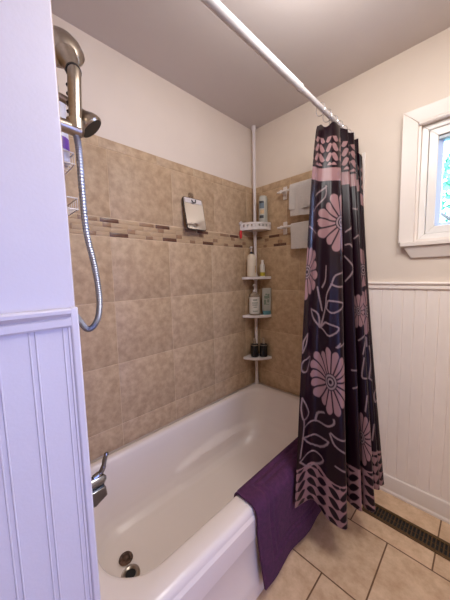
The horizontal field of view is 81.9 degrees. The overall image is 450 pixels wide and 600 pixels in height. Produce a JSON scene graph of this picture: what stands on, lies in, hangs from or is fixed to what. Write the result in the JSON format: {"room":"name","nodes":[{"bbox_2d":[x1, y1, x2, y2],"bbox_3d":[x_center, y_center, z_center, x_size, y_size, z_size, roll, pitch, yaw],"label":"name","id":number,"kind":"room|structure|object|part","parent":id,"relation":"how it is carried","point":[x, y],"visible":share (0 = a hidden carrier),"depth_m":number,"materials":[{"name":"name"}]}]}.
{"room":"bathroom","nodes":[
{"label":"bathroom","id":0,"kind":"room"},
{"bbox_2d":[0,0,74,313],"bbox_3d":[-1.213,0.101,0.278,1.667,2.440,0.860,-7,8,-44],"label":"wall","id":1,"kind":"structure","parent":0,"point":[36,265],"depth_m":0.49,"materials":[{"name":"white paint"}]},
{"bbox_2d":[0,308,71,336],"bbox_3d":[-0.904,0.106,-0.036,1.644,0.039,0.020,-7,8,-44],"label":"trim","id":2,"kind":"structure","parent":1,"relation":"attached to","point":[31,321],"depth_m":0.49,"materials":[{"name":"white wood"}]},
{"bbox_2d":[0,327,92,599],"bbox_3d":[-0.895,0.681,0.024,1.644,1.118,0.006,-7,8,-44],"label":"wainscoting","id":3,"kind":"structure","parent":1,"relation":"attached to","point":[44,548],"depth_m":0.52,"materials":[{"name":"white wood"}]},
{"bbox_2d":[50,0,74,300],"bbox_3d":[-0.581,0.051,0.828,0.006,1.593,0.714,-7,8,-44],"label":"trim","id":4,"kind":"structure","parent":1,"relation":"attached to","point":[50,0],"depth_m":0.54,"materials":[{"name":"white wood"}]},
{"bbox_2d":[63,150,78,215],"bbox_3d":[-0.624,-0.548,0.905,0.131,0.464,0.151,-7,8,-44],"label":"wire caddy","id":5,"kind":"object","parent":1,"relation":"attached to","point":[72,163],"visible":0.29,"depth_m":0.92,"materials":[{"name":"white metal"}]},
{"bbox_2d":[58,86,69,166],"bbox_3d":[-0.582,-0.604,0.894,0.069,0.260,0.069,-7,8,-44],"label":"shampoo bottle","id":6,"kind":"object","parent":5,"relation":"in","point":[63,113],"visible":0.12,"depth_m":0.89,"materials":[{"name":"white plastic"}]},
{"bbox_2d":[60,116,84,138],"bbox_3d":[-0.475,-0.510,0.747,0.125,0.053,0.053,-7,8,-44],"label":"bracket","id":7,"kind":"object","parent":1,"relation":"attached to","point":[72,125],"visible":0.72,"depth_m":0.75,"materials":[{"name":"silver metal"}]},
{"bbox_2d":[53,25,102,331],"bbox_3d":[-0.489,-0.361,0.811,0.143,0.928,0.125,-4,6,-29],"label":"shower","id":8,"kind":"object","parent":1,"relation":"attached to","point":[69,54],"visible":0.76,"depth_m":0.77,"materials":[{"name":"silver metal"}]},
{"bbox_3d":[-0.447,-0.596,0.772,0.044,0.206,0.045,-7,8,-44],"label":"handle","id":9,"kind":"part","parent":8,"relation":"part of","materials":[{"name":"silver metal"}]},
{"bbox_2d":[58,92,100,137],"bbox_3d":[-0.482,-0.580,0.791,0.194,0.118,0.083,-6,7,-41],"label":"shower","id":10,"kind":"object","parent":1,"relation":"attached to","point":[92,122],"visible":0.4,"depth_m":0.81,"materials":[{"name":"silver metal"}]},
{"bbox_3d":[-0.510,-0.602,0.778,0.134,0.056,0.027,-6,7,-37],"label":"shower arm","id":11,"kind":"part","parent":10,"relation":"part of","materials":[{"name":"silver metal"}]},
{"bbox_2d":[69,307,100,599],"bbox_3d":[-0.311,0.640,0.614,0.016,1.259,0.026,-7,8,-44],"label":"trim","id":12,"kind":"structure","parent":1,"relation":"attached to","point":[75,331],"depth_m":0.57,"materials":[{"name":"white wood"}]},
{"bbox_2d":[91,452,108,506],"bbox_3d":[-0.496,0.662,0.934,0.159,0.168,0.068,-7,8,-44],"label":"tub spout","id":13,"kind":"object","parent":1,"relation":"attached to","point":[99,491],"visible":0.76,"depth_m":0.95,"materials":[{"name":"silver metal"}]},
{"bbox_3d":[-0.500,0.719,0.934,0.132,0.056,0.056,-7,8,-44],"label":"spout","id":14,"kind":"part","parent":13,"relation":"part of","materials":[{"name":"silver metal"}]},
{"bbox_3d":[-0.462,0.619,0.964,0.061,0.089,0.024,-7,8,-44],"label":"lever","id":15,"kind":"part","parent":13,"relation":"part of","materials":[{"name":"silver metal"}]},
{"bbox_2d":[200,0,354,136],"bbox_3d":[0.207,-0.904,1.004,1.520,0.048,0.048,-7,8,-44],"label":"curtain rod","id":16,"kind":"object","parent":1,"relation":"attached to","point":[217,7],"visible":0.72,"depth_m":0.92,"materials":[{"name":"white metal"}]},
{"bbox_2d":[295,122,383,529],"bbox_3d":[0.594,0.049,1.263,0.690,1.889,0.322,-7,8,-44],"label":"shower curtain","id":17,"kind":"object","parent":16,"relation":"hanging from","point":[339,456],"visible":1,"depth_m":1.24,"materials":[{"name":"black fabric"}]},
{"bbox_2d":[52,13,254,463],"bbox_3d":[-0.296,-0.058,1.702,1.653,2.440,0.120,-7,8,-44],"label":"wall","id":18,"kind":"structure","parent":0,"point":[137,108],"depth_m":1.45,"materials":[{"name":"white paint"}]},
{"bbox_2d":[65,134,254,461],"bbox_3d":[-0.296,-0.031,1.615,1.526,1.593,0.006,-7,8,-44],"label":"wall tile","id":19,"kind":"object","parent":18,"relation":"attached to","point":[172,337],"depth_m":1.50,"materials":[{"name":"beige tile"}]},
{"bbox_2d":[182,196,205,230],"bbox_3d":[-0.195,-0.559,1.631,0.154,0.241,0.058,-7,8,-44],"label":"mirror","id":20,"kind":"object","parent":18,"relation":"attached to","point":[193,208],"visible":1,"depth_m":1.62,"materials":[{"name":"white plastic"}]},
{"bbox_2d":[51,0,449,129],"bbox_3d":[-0.090,-1.183,0.081,3.440,0.100,2.590,-7,8,-44],"label":"ceiling","id":21,"kind":"structure","parent":0,"point":[325,44],"depth_m":1.24,"materials":[{"name":"paint"}]},
{"bbox_2d":[255,27,449,396],"bbox_3d":[1.118,-0.060,1.364,0.120,2.440,2.350,-7,8,-44],"label":"wall","id":22,"kind":"structure","parent":0,"point":[372,104],"depth_m":1.45,"materials":[{"name":"white paint"}]},
{"bbox_2d":[277,186,288,199],"bbox_3d":[0.571,-0.757,1.697,0.060,0.090,0.506,-7,8,-44],"label":"towel bar","id":23,"kind":"object","parent":22,"relation":"attached to","point":[284,191],"visible":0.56,"depth_m":1.85,"materials":[{"name":"white plastic"}]},
{"bbox_2d":[289,178,311,215],"bbox_3d":[0.532,-0.673,1.705,0.057,0.227,0.222,-7,8,-44],"label":"hand towel","id":24,"kind":"object","parent":23,"relation":"hanging from","point":[299,192],"visible":0.59,"depth_m":1.72,"materials":[{"name":"white fabric"}]},
{"bbox_2d":[277,222,289,234],"bbox_3d":[0.577,-0.511,1.721,0.060,0.090,0.506,-7,8,-44],"label":"towel bar","id":25,"kind":"object","parent":22,"relation":"attached to","point":[285,226],"visible":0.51,"depth_m":1.88,"materials":[{"name":"white plastic"}]},
{"bbox_2d":[290,221,308,248],"bbox_3d":[0.541,-0.434,1.731,0.046,0.186,0.220,-7,8,-44],"label":"hand towel","id":26,"kind":"object","parent":25,"relation":"hanging from","point":[299,230],"visible":0.56,"depth_m":1.75,"materials":[{"name":"white fabric"}]},
{"bbox_2d":[256,154,361,395],"bbox_3d":[0.530,-0.075,1.867,0.006,1.593,0.808,-7,8,-44],"label":"wall tile","id":27,"kind":"object","parent":22,"relation":"attached to","point":[282,332],"depth_m":1.96,"materials":[{"name":"beige tile"}]},
{"bbox_2d":[362,152,365,202],"bbox_3d":[0.825,0.146,1.591,0.012,2.000,0.020,-7,8,-44],"label":"trim","id":28,"kind":"structure","parent":22,"relation":"attached to","point":[364,153],"depth_m":1.50,"materials":[{"name":"white paint"}]},
{"bbox_2d":[368,288,449,501],"bbox_3d":[1.376,0.525,1.082,0.006,1.118,1.516,-7,8,-44],"label":"wainscoting","id":29,"kind":"structure","parent":22,"relation":"attached to","point":[410,328],"depth_m":1.42,"materials":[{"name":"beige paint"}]},
{"bbox_2d":[368,282,449,289],"bbox_3d":[1.359,-0.051,1.020,0.020,0.039,1.520,-7,8,-44],"label":"trim","id":30,"kind":"structure","parent":22,"relation":"attached to","point":[371,285],"depth_m":1.38,"materials":[{"name":"beige paint"}]},
{"bbox_2d":[380,472,449,523],"bbox_3d":[1.387,1.125,1.134,0.020,0.114,1.520,-7,8,-44],"label":"baseboard","id":31,"kind":"structure","parent":22,"relation":"attached to","point":[434,505],"depth_m":1.44,"materials":[{"name":"white paint"}]},
{"bbox_2d":[398,96,449,257],"bbox_3d":[1.234,-0.578,1.140,0.140,0.740,0.762,-7,8,-44],"label":"window","id":32,"kind":"structure","parent":22,"relation":"in","point":[426,129],"depth_m":1.32,"materials":[{"name":"white paint"}]},
{"bbox_3d":[1.224,-0.278,1.151,0.090,0.023,0.742,-7,8,-44],"label":"sill","id":33,"kind":"part","parent":32,"relation":"part of","materials":[{"name":"white paint"}]},
{"bbox_3d":[1.254,-0.588,1.159,0.084,0.569,0.605,-7,8,-44],"label":"frame","id":34,"kind":"part","parent":32,"relation":"part of","materials":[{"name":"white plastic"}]},
{"bbox_3d":[1.254,-0.588,1.158,0.066,0.512,0.548,-7,8,-44],"label":"sash","id":35,"kind":"part","parent":32,"relation":"part of","materials":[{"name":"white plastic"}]},
{"bbox_2d":[256,489,449,599],"bbox_3d":[-0.029,1.344,0.324,3.440,0.100,2.590,-7,8,-44],"label":"floor","id":36,"kind":"structure","parent":0,"point":[370,559],"depth_m":1.18,"materials":[{"name":"tile"}]},
{"bbox_2d":[90,383,299,599],"bbox_3d":[0.001,0.981,1.441,1.516,0.407,0.757,-7,8,-44],"label":"bathtub","id":37,"kind":"object","parent":36,"relation":"on","point":[170,502],"visible":0.68,"depth_m":1.34,"materials":[{"name":"white ceramic"}]},
{"bbox_2d":[119,551,132,565],"bbox_3d":[-0.440,1.143,1.151,0.060,0.022,0.060,-7,8,-44],"label":"drain stopper","id":38,"kind":"object","parent":37,"relation":"in","point":[126,557],"visible":1,"depth_m":1.14,"materials":[{"name":"metal"}]},
{"bbox_2d":[241,125,271,383],"bbox_3d":[0.242,-0.305,2.006,0.163,2.032,0.163,-7,8,-44],"label":"caddy","id":39,"kind":"object","parent":37,"relation":"on","point":[255,227],"visible":0.87,"depth_m":2.01,"materials":[{"name":"white plastic"}]},
{"bbox_2d":[239,221,242,238],"bbox_3d":[0.124,-0.534,1.974,0.038,0.131,0.022,-7,8,-44],"label":"razor","id":40,"kind":"object","parent":39,"relation":"hanging from","point":[240,232],"visible":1,"depth_m":1.97,"materials":[{"name":"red plastic"}]},
{"bbox_2d":[247,246,255,276],"bbox_3d":[0.206,-0.299,2.014,0.073,0.234,0.074,-7,8,-44],"label":"lotion bottle","id":41,"kind":"object","parent":39,"relation":"on","point":[251,259],"visible":1,"depth_m":1.99,"materials":[{"name":"beige plastic"}]},
{"bbox_2d":[249,284,259,314],"bbox_3d":[0.233,-0.005,2.042,0.085,0.242,0.085,-7,8,-44],"label":"soap bottle","id":42,"kind":"object","parent":39,"relation":"on","point":[254,297],"visible":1,"depth_m":2.01,"materials":[{"name":"clear plastic"}]},
{"bbox_2d":[251,338,258,356],"bbox_3d":[0.237,0.380,2.075,0.063,0.147,0.063,-7,8,-44],"label":"bottle","id":43,"kind":"object","parent":39,"relation":"on","point":[254,346],"visible":1,"depth_m":2.05,"materials":[{"name":"black plastic"}]},
{"bbox_2d":[241,222,270,233],"bbox_3d":[0.236,-0.551,1.983,0.163,0.078,0.163,-7,8,-44],"label":"shelf","id":44,"kind":"object","parent":39,"relation":"attached to","point":[254,228],"depth_m":1.96,"materials":[{"name":"white plastic"}]},
{"bbox_2d":[242,275,270,279],"bbox_3d":[0.245,-0.175,2.018,0.162,0.046,0.162,-7,8,-44],"label":"shelf","id":45,"kind":"object","parent":39,"relation":"attached to","point":[257,277],"depth_m":2.00,"materials":[{"name":"white plastic"}]},
{"bbox_2d":[243,313,270,317],"bbox_3d":[0.253,0.123,2.047,0.162,0.046,0.162,-7,8,-44],"label":"shelf","id":46,"kind":"object","parent":39,"relation":"attached to","point":[261,315],"depth_m":2.02,"materials":[{"name":"white plastic"}]},
{"bbox_2d":[243,353,271,359],"bbox_3d":[0.261,0.460,2.080,0.162,0.046,0.162,-7,8,-44],"label":"shelf","id":47,"kind":"object","parent":39,"relation":"attached to","point":[248,357],"depth_m":2.06,"materials":[{"name":"white plastic"}]},
{"bbox_2d":[260,260,264,275],"bbox_3d":[0.290,-0.247,2.014,0.041,0.127,0.041,-7,8,-44],"label":"oil bottle","id":48,"kind":"object","parent":39,"relation":"on","point":[262,265],"visible":0.94,"depth_m":2.00,"materials":[{"name":"white plastic"}]},
{"bbox_2d":[259,195,267,225],"bbox_3d":[0.291,-0.668,1.976,0.065,0.248,0.042,-2,6,-11],"label":"wash bottle","id":49,"kind":"object","parent":39,"relation":"in","point":[263,217],"visible":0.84,"depth_m":1.96,"materials":[{"name":"grey plastic"}]},
{"bbox_2d":[260,338,266,356],"bbox_3d":[0.308,0.378,2.075,0.063,0.147,0.063,-7,8,-44],"label":"bottle","id":50,"kind":"object","parent":39,"relation":"on","point":[263,346],"visible":1,"depth_m":2.05,"materials":[{"name":"black plastic"}]},
{"bbox_2d":[262,288,270,314],"bbox_3d":[0.328,0.011,2.036,0.072,0.208,0.032,-1,6,4],"label":"tube","id":51,"kind":"object","parent":39,"relation":"on","point":[266,292],"visible":1,"depth_m":2.02,"materials":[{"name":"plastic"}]},
{"bbox_2d":[234,437,320,589],"bbox_3d":[0.326,0.966,1.285,0.660,0.397,0.157,-7,8,-44],"label":"towel","id":52,"kind":"object","parent":37,"relation":"on","point":[281,526],"visible":0.57,"depth_m":1.12,"materials":[{"name":"purple fabric"}]},
{"bbox_2d":[362,503,449,560],"bbox_3d":[1.014,1.177,1.251,0.099,0.006,0.630,-7,8,-44],"label":"floor vent","id":53,"kind":"object","parent":36,"relation":"in","point":[439,546],"visible":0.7,"depth_m":1.31,"materials":[{"name":"brown metal"}]},
{"label":"outside","id":54,"kind":"structure","parent":0,"visible":0},
{"bbox_3d":[9.623,1.069,10.156,23.700,0.100,30.000,-7,8,-44],"label":"ground","id":55,"kind":"structure","parent":54,"visible":0},
{"bbox_2d":[440,140,449,221],"bbox_3d":[4.081,-0.694,4.232,4.398,4.825,3.836,-7,8,-44],"label":"tree","id":56,"kind":"object","parent":55,"relation":"on","point":[445,185],"visible":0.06,"depth_m":4.14,"materials":[{"name":"green plant"}]}
]}

